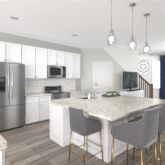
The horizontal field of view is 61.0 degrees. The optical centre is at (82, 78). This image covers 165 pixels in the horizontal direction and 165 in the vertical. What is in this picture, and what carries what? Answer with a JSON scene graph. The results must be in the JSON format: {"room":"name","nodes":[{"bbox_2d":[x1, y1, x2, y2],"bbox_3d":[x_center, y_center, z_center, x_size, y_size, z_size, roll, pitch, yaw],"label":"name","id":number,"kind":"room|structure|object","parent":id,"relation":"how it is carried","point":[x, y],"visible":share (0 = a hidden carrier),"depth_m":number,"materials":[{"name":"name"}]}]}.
{"room":"kitchen","nodes":[
{"label":"kitchen","id":0,"kind":"room"},
{"bbox_2d":[0,32,80,89],"bbox_3d":[-2.765,0.010,3.849,7.370,2.740,0.120,0,0,-44],"label":"wall","id":1,"kind":"structure","parent":0,"point":[11,38],"depth_m":5.07,"materials":[{"name":"grey paint"}]},
{"bbox_2d":[0,41,23,63],"bbox_3d":[-2.249,-0.732,4.024,0.855,0.575,0.335,0,0,-44],"label":"upper cabinet","id":2,"kind":"object","parent":1,"relation":"attached to","point":[10,53],"depth_m":4.02,"materials":[{"name":"white wood"}]},
{"bbox_2d":[24,45,47,78],"bbox_3d":[-1.629,-0.505,4.624,1.008,1.030,0.335,0,0,-44],"label":"upper cabinet","id":3,"kind":"object","parent":1,"relation":"attached to","point":[35,61],"depth_m":4.52,"materials":[{"name":"white wood"}]},
{"bbox_2d":[48,49,63,65],"bbox_3d":[-1.046,-0.735,5.186,0.750,0.570,0.335,0,0,-44],"label":"upper cabinet","id":4,"kind":"object","parent":1,"relation":"attached to","point":[55,57],"depth_m":5.03,"materials":[{"name":"white wood"}]},
{"bbox_2d":[47,65,65,77],"bbox_3d":[-1.003,-0.231,5.141,0.744,0.422,0.430,0,0,-44],"label":"microwave","id":5,"kind":"object","parent":4,"relation":"attached to","point":[56,71],"visible":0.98,"depth_m":4.99,"materials":[{"name":"silver metal"}]},
{"bbox_2d":[60,53,79,76],"bbox_3d":[-0.512,-0.505,5.702,0.874,1.030,0.335,0,0,-44],"label":"upper cabinet","id":6,"kind":"object","parent":1,"relation":"attached to","point":[71,60],"depth_m":5.58,"materials":[{"name":"white wood"}]},
{"bbox_2d":[0,105,164,164],"bbox_3d":[0.434,1.430,4.589,15.000,0.100,14.000,0,0,-44],"label":"floor","id":7,"kind":"structure","parent":0,"point":[33,144],"depth_m":2.60,"materials":[{"name":"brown wood"}]},
{"bbox_2d":[0,147,6,164],"bbox_3d":[-1.056,0.975,1.128,0.632,0.810,0.590,0,0,-44],"label":"base cabinet","id":8,"kind":"object","parent":7,"relation":"on","point":[2,149],"depth_m":1.14,"materials":[{"name":"white wood"}]},
{"bbox_2d":[0,135,6,146],"bbox_3d":[-2.029,0.540,0.201,3.340,0.060,0.630,0,0,-44],"label":"countertop","id":9,"kind":"structure","parent":8,"relation":"on","point":[3,143],"depth_m":1.13,"materials":[{"name":"beige stone"}]},
{"bbox_2d":[0,63,24,131],"bbox_3d":[-2.110,0.491,3.876,0.810,1.777,0.732,0,0,-44],"label":"fridge","id":10,"kind":"object","parent":7,"relation":"on","point":[12,96],"visible":0.98,"depth_m":3.69,"materials":[{"name":"silver metal"}]},
{"bbox_2d":[25,95,50,125],"bbox_3d":[-1.538,0.965,4.530,0.860,0.829,0.595,0,0,-44],"label":"base cabinet","id":11,"kind":"object","parent":7,"relation":"on","point":[37,108],"depth_m":4.28,"materials":[{"name":"white wood"}]},
{"bbox_2d":[25,91,48,98],"bbox_3d":[-1.528,0.530,4.519,0.860,0.041,0.625,0,0,-44],"label":"countertop","id":12,"kind":"structure","parent":11,"relation":"on","point":[34,92],"depth_m":4.41,"materials":[{"name":"beige stone"}]},
{"bbox_2d":[43,85,69,99],"bbox_3d":[-0.914,0.830,5.049,0.744,1.100,0.687,0,0,-44],"label":"range","id":13,"kind":"object","parent":7,"relation":"on","point":[56,92],"visible":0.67,"depth_m":5.02,"materials":[{"name":"silver metal"}]},
{"bbox_2d":[63,91,84,97],"bbox_3d":[-0.395,0.965,5.634,0.800,0.829,0.595,0,0,-44],"label":"base cabinet","id":14,"kind":"object","parent":7,"relation":"on","point":[75,93],"depth_m":5.42,"materials":[{"name":"white wood"}]},
{"bbox_2d":[69,106,102,164],"bbox_3d":[0.040,0.920,2.312,0.485,0.921,0.418,0,0,-41],"label":"stool","id":15,"kind":"object","parent":7,"relation":"on","point":[81,124],"visible":1,"depth_m":2.13,"materials":[{"name":"grey fabric"}]},
{"bbox_2d":[50,103,153,162],"bbox_3d":[0.506,0.967,3.360,2.090,0.825,1.506,0,0,-41],"label":"kitchen island","id":16,"kind":"object","parent":7,"relation":"on","point":[59,116],"depth_m":2.65,"materials":[{"name":"wood"}]},
{"bbox_2d":[46,99,141,122],"bbox_3d":[0.072,0.530,2.765,0.808,0.040,1.860,0,0,-41],"label":"island countertop","id":17,"kind":"structure","parent":16,"relation":"on","point":[111,111],"depth_m":2.45,"materials":[{"name":"beige stone"}]},
{"bbox_2d":[78,95,153,110],"bbox_3d":[0.583,0.530,3.211,0.550,0.040,1.860,0,0,-41],"label":"island countertop","id":18,"kind":"structure","parent":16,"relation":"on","point":[121,102],"depth_m":2.95,"materials":[{"name":"beige stone"}]},
{"bbox_2d":[93,83,97,98],"bbox_3d":[0.353,0.314,3.595,0.230,0.392,0.138,0,0,-41],"label":"faucet","id":19,"kind":"object","parent":18,"relation":"on","point":[95,83],"depth_m":3.52,"materials":[{"name":"silver metal"}]},
{"bbox_2d":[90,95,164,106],"bbox_3d":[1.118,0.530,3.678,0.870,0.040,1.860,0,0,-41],"label":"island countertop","id":20,"kind":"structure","parent":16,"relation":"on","point":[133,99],"depth_m":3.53,"materials":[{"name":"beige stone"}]},
{"bbox_2d":[101,90,120,97],"bbox_3d":[0.817,0.438,4.000,0.480,0.144,0.280,0,0,-41],"label":"tray","id":21,"kind":"object","parent":20,"relation":"on","point":[110,94],"depth_m":3.92,"materials":[{"name":"ceramic"}]},
{"bbox_2d":[120,89,143,96],"bbox_3d":[2.041,0.912,5.646,1.380,0.935,0.393,0,0,-44],"label":"console","id":22,"kind":"object","parent":7,"relation":"on","point":[137,92],"visible":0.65,"depth_m":5.41,"materials":[{"name":"white wood"}]},
{"bbox_2d":[123,71,137,90],"bbox_3d":[2.007,0.114,5.789,1.210,0.767,0.120,0,0,-44],"label":"tv","id":23,"kind":"object","parent":22,"relation":"on","point":[130,80],"visible":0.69,"depth_m":5.73,"materials":[{"name":"black glass"}]},
{"bbox_2d":[111,107,159,164],"bbox_3d":[0.707,0.874,1.876,0.461,1.014,0.534,0,0,-41],"label":"stool","id":24,"kind":"object","parent":7,"relation":"on","point":[141,133],"visible":1,"depth_m":1.67,"materials":[{"name":"grey fabric"}]},
{"bbox_2d":[138,74,153,97],"bbox_3d":[1.888,0.095,6.945,2.770,2.570,1.015,0,0,1],"label":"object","id":25,"kind":"structure","parent":7,"relation":"on","point":[150,88],"depth_m":6.46,"materials":[{"name":"wood"}]},
{"bbox_2d":[133,103,164,164],"bbox_3d":[1.178,0.874,2.308,0.461,1.014,0.534,0,0,-37],"label":"stool","id":26,"kind":"object","parent":7,"relation":"on","point":[161,125],"visible":0.38,"depth_m":2.03,"materials":[{"name":"grey fabric"}]},
{"bbox_2d":[0,0,164,52],"bbox_3d":[0.434,-1.410,4.589,15.000,0.100,14.000,0,0,-44],"label":"ceiling","id":27,"kind":"structure","parent":0,"point":[87,22],"depth_m":3.41,"materials":[{"name":"paint"}]},
{"bbox_2d":[106,0,117,45],"bbox_3d":[0.440,-0.924,2.121,0.171,0.869,0.180,0,0,-44],"label":"pendant light","id":28,"kind":"object","parent":27,"relation":"hanging from","point":[111,34],"visible":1,"depth_m":2.11,"materials":[{"name":"clear glass"}]},
{"bbox_2d":[128,3,136,49],"bbox_3d":[0.922,-0.937,2.587,0.171,0.844,0.180,0,0,-44],"label":"pendant light","id":29,"kind":"object","parent":27,"relation":"hanging from","point":[132,5],"visible":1,"depth_m":2.58,"materials":[{"name":"clear glass"}]},
{"bbox_2d":[142,13,150,53],"bbox_3d":[1.368,-0.942,2.989,0.171,0.834,0.180,0,0,-44],"label":"pendant light","id":30,"kind":"object","parent":27,"relation":"hanging from","point":[146,42],"visible":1,"depth_m":2.98,"materials":[{"name":"clear glass"}]},
{"bbox_2d":[81,48,137,95],"bbox_3d":[1.228,0.010,6.404,2.600,2.740,0.120,0,0,1],"label":"wall","id":31,"kind":"structure","parent":0,"point":[124,59],"depth_m":6.34,"materials":[{"name":"grey paint"}]},
{"bbox_2d":[93,61,112,94],"bbox_3d":[0.911,0.310,6.306,0.910,2.140,0.081,0,0,1],"label":"pantry door","id":32,"kind":"structure","parent":31,"relation":"in","point":[103,75],"depth_m":6.33,"materials":[{"name":"white wood"}]},
{"bbox_2d":[138,53,164,98],"bbox_3d":[3.998,0.010,7.515,6.900,2.740,0.120,0,0,1],"label":"wall","id":33,"kind":"structure","parent":0,"point":[147,77],"depth_m":7.46,"materials":[{"name":"grey paint"}]},
{"bbox_2d":[138,59,148,73],"bbox_3d":[3.227,-0.610,7.449,0.600,0.780,0.035,0,0,1],"label":"picture","id":34,"kind":"object","parent":33,"relation":"attached to","point":[143,66],"visible":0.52,"depth_m":7.45,"materials":[{"name":"silver metal"}]},
{"bbox_2d":[151,60,159,88],"bbox_3d":[4.407,-0.195,7.431,1.480,1.550,0.030,0,0,1],"label":"window","id":35,"kind":"structure","parent":33,"relation":"in","point":[155,72],"depth_m":7.44,"materials":[{"name":"white glass"}]},
{"bbox_2d":[150,54,164,99],"bbox_3d":[4.394,0.052,7.379,1.704,2.615,0.135,0,0,1],"label":"curtain","id":36,"kind":"object","parent":33,"relation":"hanging from","point":[162,76],"visible":0.9,"depth_m":7.35,"materials":[{"name":"blue fabric"}]}
]}

